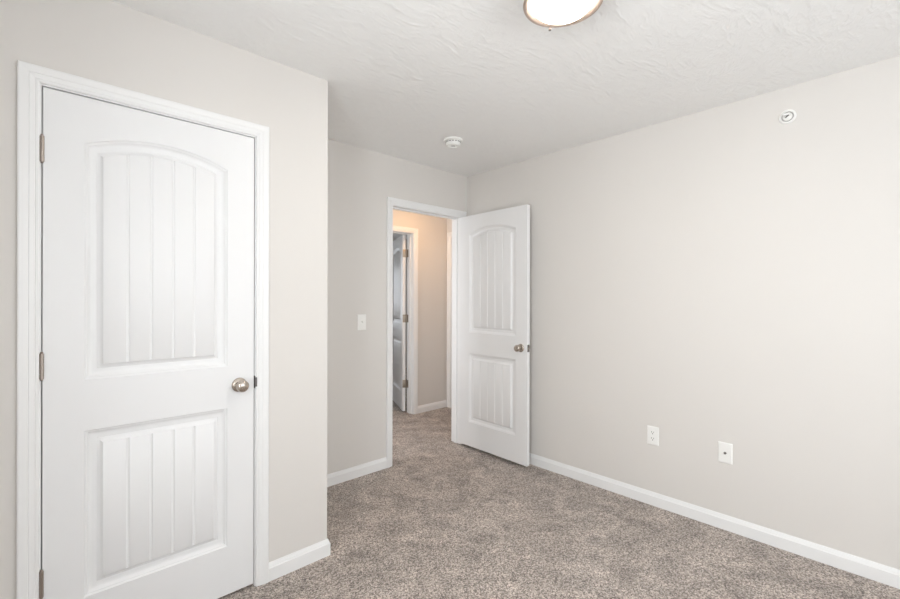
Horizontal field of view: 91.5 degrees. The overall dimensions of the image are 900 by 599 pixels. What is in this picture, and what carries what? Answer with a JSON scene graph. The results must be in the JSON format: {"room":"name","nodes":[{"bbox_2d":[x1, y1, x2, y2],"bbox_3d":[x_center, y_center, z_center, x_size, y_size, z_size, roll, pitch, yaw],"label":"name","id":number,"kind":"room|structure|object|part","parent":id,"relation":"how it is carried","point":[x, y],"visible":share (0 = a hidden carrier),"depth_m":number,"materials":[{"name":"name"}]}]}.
{"room":"empty bedroom","nodes":[
{"label":"empty bedroom","id":0,"kind":"room"},
{"bbox_2d":[0,0,327,598],"bbox_3d":[-1.182,0.100,1.815,1.407,2.480,0.114,0,0,-43],"label":"wall","id":1,"kind":"structure","parent":0,"point":[110,42],"depth_m":1.98,"materials":[{"name":"beige paint"}]},
{"bbox_2d":[16,60,269,598],"bbox_3d":[-1.194,0.261,1.804,0.836,2.118,0.147,0,0,-43],"label":"door frame","id":2,"kind":"structure","parent":1,"relation":"attached to","point":[31,78],"depth_m":1.51,"materials":[{"name":"white paint"}]},
{"bbox_3d":[-0.899,0.382,2.018,0.010,0.056,0.040,0,0,-43],"label":"strike plate","id":3,"kind":"part","parent":2,"relation":"part of","materials":[{"name":"silver metal"}]},
{"bbox_2d":[39,87,253,598],"bbox_3d":[-1.169,0.285,1.774,0.718,2.038,0.159,0,0,-43],"label":"door","id":4,"kind":"structure","parent":1,"relation":"in","point":[146,358],"depth_m":1.72,"materials":[{"name":"white paint"}]},
{"bbox_3d":[-1.162,0.787,1.769,0.485,0.608,0.016,0,0,-43],"label":"panel","id":5,"kind":"part","parent":4,"relation":"part of","materials":[{"name":"white paint"}]},
{"bbox_3d":[-1.160,-0.160,1.768,0.485,0.915,0.016,0,0,-43],"label":"panel","id":6,"kind":"part","parent":4,"relation":"part of","materials":[{"name":"white paint"}]},
{"bbox_3d":[-0.914,0.386,1.930,0.053,0.053,0.037,0,0,-43],"label":"knob","id":7,"kind":"part","parent":4,"relation":"part of","materials":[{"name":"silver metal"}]},
{"bbox_2d":[327,139,466,473],"bbox_3d":[-0.772,0.099,3.239,3.955,2.480,0.114,0,0,-43],"label":"wall","id":8,"kind":"structure","parent":0,"point":[360,180],"depth_m":3.26,"materials":[{"name":"beige paint"}]},
{"bbox_2d":[327,457,386,486],"bbox_3d":[-0.816,1.280,3.113,0.882,0.087,0.013,0,0,-43],"label":"baseboard","id":9,"kind":"structure","parent":8,"relation":"attached to","point":[357,471],"depth_m":3.23,"materials":[{"name":"white paint"}]},
{"bbox_2d":[357,314,365,329],"bbox_3d":[-0.651,0.177,3.260,0.072,0.117,0.019,0,0,-43],"label":"light switch","id":10,"kind":"object","parent":8,"relation":"attached to","point":[361,324],"visible":1,"depth_m":3.26,"materials":[{"name":"white plastic"}]},
{"bbox_2d":[386,197,465,467],"bbox_3d":[-0.218,0.264,3.760,0.872,2.112,0.147,0,0,-43],"label":"door frame","id":11,"kind":"structure","parent":8,"relation":"attached to","point":[392,203],"depth_m":3.67,"materials":[{"name":"white paint"}]},
{"bbox_2d":[460,204,529,466],"bbox_3d":[0.353,0.285,3.672,0.159,2.023,0.761,0,0,-42],"label":"door","id":12,"kind":"structure","parent":8,"relation":"in","point":[494,245],"depth_m":3.62,"materials":[{"name":"white paint"}]},
{"bbox_3d":[0.347,0.782,3.664,0.016,0.603,0.526,0,0,-42],"label":"panel","id":13,"kind":"part","parent":12,"relation":"part of","materials":[{"name":"white paint"}]},
{"bbox_3d":[0.349,-0.158,3.663,0.016,0.909,0.526,0,0,-42],"label":"panel","id":14,"kind":"part","parent":12,"relation":"part of","materials":[{"name":"white paint"}]},
{"bbox_3d":[0.520,0.387,3.396,0.037,0.053,0.053,0,0,-42],"label":"knob","id":15,"kind":"part","parent":12,"relation":"part of","materials":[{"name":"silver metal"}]},
{"bbox_2d":[405,239,406,367],"bbox_3d":[-0.025,0.098,7.552,0.114,2.480,2.966,0,0,-43],"label":"wall","id":16,"kind":"structure","parent":0,"point":[406,239],"depth_m":8.32,"materials":[{"name":"beige paint"}]},
{"bbox_2d":[393,209,446,405],"bbox_3d":[-1.074,0.098,4.450,2.735,2.480,0.114,0,0,-43],"label":"wall","id":17,"kind":"structure","parent":0,"point":[432,230],"depth_m":5.18,"materials":[{"name":"paint"}]},
{"bbox_2d":[393,235,408,410],"bbox_3d":[-0.638,0.283,5.387,0.159,2.035,0.747,0,0,-18],"label":"door","id":18,"kind":"structure","parent":17,"relation":"in","point":[400,253],"depth_m":5.23,"materials":[{"name":"white paint"}]},
{"bbox_3d":[-0.653,0.783,5.399,0.016,0.607,0.486,0,0,-18],"label":"panel","id":19,"kind":"part","parent":18,"relation":"part of","materials":[{"name":"white paint"}]},
{"bbox_3d":[-0.651,-0.162,5.399,0.016,0.914,0.486,0,0,-18],"label":"panel","id":20,"kind":"part","parent":18,"relation":"part of","materials":[{"name":"white paint"}]},
{"bbox_2d":[393,225,417,413],"bbox_3d":[-0.719,0.260,4.785,0.836,2.116,0.147,0,0,-43],"label":"door frame","id":21,"kind":"structure","parent":17,"relation":"attached to","point":[412,233],"depth_m":5.01,"materials":[{"name":"white paint"}]},
{"bbox_2d":[418,400,446,412],"bbox_3d":[-0.205,1.280,5.184,0.461,0.087,0.013,0,0,-43],"label":"baseboard","id":22,"kind":"structure","parent":17,"relation":"attached to","point":[441,404],"depth_m":5.17,"materials":[{"name":"white paint"}]},
{"bbox_2d":[447,219,451,232],"bbox_3d":[0.337,0.101,5.030,0.114,2.480,1.204,0,0,-43],"label":"wall","id":23,"kind":"structure","parent":0,"point":[449,221],"depth_m":5.31,"materials":[{"name":"paint"}]},
{"bbox_2d":[447,232,451,407],"bbox_3d":[0.314,0.262,5.053,0.147,2.116,0.878,0,0,-43],"label":"door frame","id":24,"kind":"structure","parent":23,"relation":"attached to","point":[449,235],"depth_m":5.30,"materials":[{"name":"white paint"}]},
{"bbox_2d":[451,304,451,386],"bbox_3d":[0.288,0.285,5.026,0.159,2.035,0.755,0,0,-43],"label":"door","id":25,"kind":"structure","parent":23,"relation":"in","point":[451,304],"depth_m":5.29,"materials":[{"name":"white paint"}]},
{"bbox_2d":[112,0,899,240],"bbox_3d":[-0.074,-1.169,3.704,5.834,0.100,8.728,0,0,-43],"label":"ceiling","id":26,"kind":"structure","parent":0,"point":[404,77],"depth_m":2.02,"materials":[{"name":"white paint"}]},
{"bbox_2d":[444,137,462,147],"bbox_3d":[0.022,-1.096,3.094,0.135,0.045,0.135,0,0,-43],"label":"smoke detector","id":27,"kind":"object","parent":26,"relation":"attached to","point":[451,142],"visible":1,"depth_m":3.06,"materials":[{"name":"white plastic"}]},
{"bbox_2d":[523,0,602,30],"bbox_3d":[0.400,-1.063,1.556,0.281,0.107,0.279,0,0,-43],"label":"ceiling light","id":28,"kind":"object","parent":26,"relation":"attached to","point":[544,13],"visible":1,"depth_m":1.56,"materials":[{"name":"beige glass"}]},
{"bbox_2d":[218,368,899,598],"bbox_3d":[-0.079,1.351,3.705,5.834,0.060,8.728,0,0,-43],"label":"floor","id":29,"kind":"structure","parent":0,"point":[448,519],"depth_m":2.35,"materials":[{"name":"carpet"}]},
{"bbox_2d":[467,56,899,569],"bbox_3d":[1.682,0.105,2.496,0.114,2.480,4.330,0,0,-43],"label":"wall","id":30,"kind":"structure","parent":0,"point":[728,273],"depth_m":2.49,"materials":[{"name":"beige paint"}]},
{"bbox_2d":[647,425,658,445],"bbox_3d":[1.301,0.880,2.811,0.008,0.117,0.072,0,0,-43],"label":"electrical outlet","id":31,"kind":"object","parent":30,"relation":"attached to","point":[652,432],"visible":1,"depth_m":2.81,"materials":[{"name":"white plastic"}]},
{"bbox_2d":[529,453,899,588],"bbox_3d":[1.633,1.286,2.454,0.013,0.087,4.330,0,0,-43],"label":"baseboard","id":32,"kind":"structure","parent":30,"relation":"attached to","point":[875,571],"depth_m":2.46,"materials":[{"name":"white paint"}]},
{"bbox_2d":[718,441,732,464],"bbox_3d":[1.576,0.887,2.513,0.016,0.117,0.072,0,0,-43],"label":"outlet","id":33,"kind":"object","parent":30,"relation":"attached to","point":[725,450],"visible":1,"depth_m":2.51,"materials":[{"name":"white plastic"}]},
{"bbox_2d":[779,109,796,123],"bbox_3d":[1.768,-0.957,2.300,0.032,0.075,0.075,0,0,-43],"label":"sprinkler","id":34,"kind":"object","parent":30,"relation":"attached to","point":[788,116],"visible":1,"depth_m":2.30,"materials":[{"name":"white plastic"}]},
{"bbox_3d":[-0.970,0.099,2.533,0.114,2.480,0.641,0,0,-43],"label":"wall","id":35,"kind":"structure","parent":0,"visible":0},
{"bbox_2d":[269,538,330,581],"bbox_3d":[-0.993,1.280,2.428,0.314,0.087,0.768,0,0,-43],"label":"baseboard","id":36,"kind":"structure","parent":35,"relation":"attached to","point":[282,566],"depth_m":2.14,"materials":[{"name":"white paint"}]}
]}

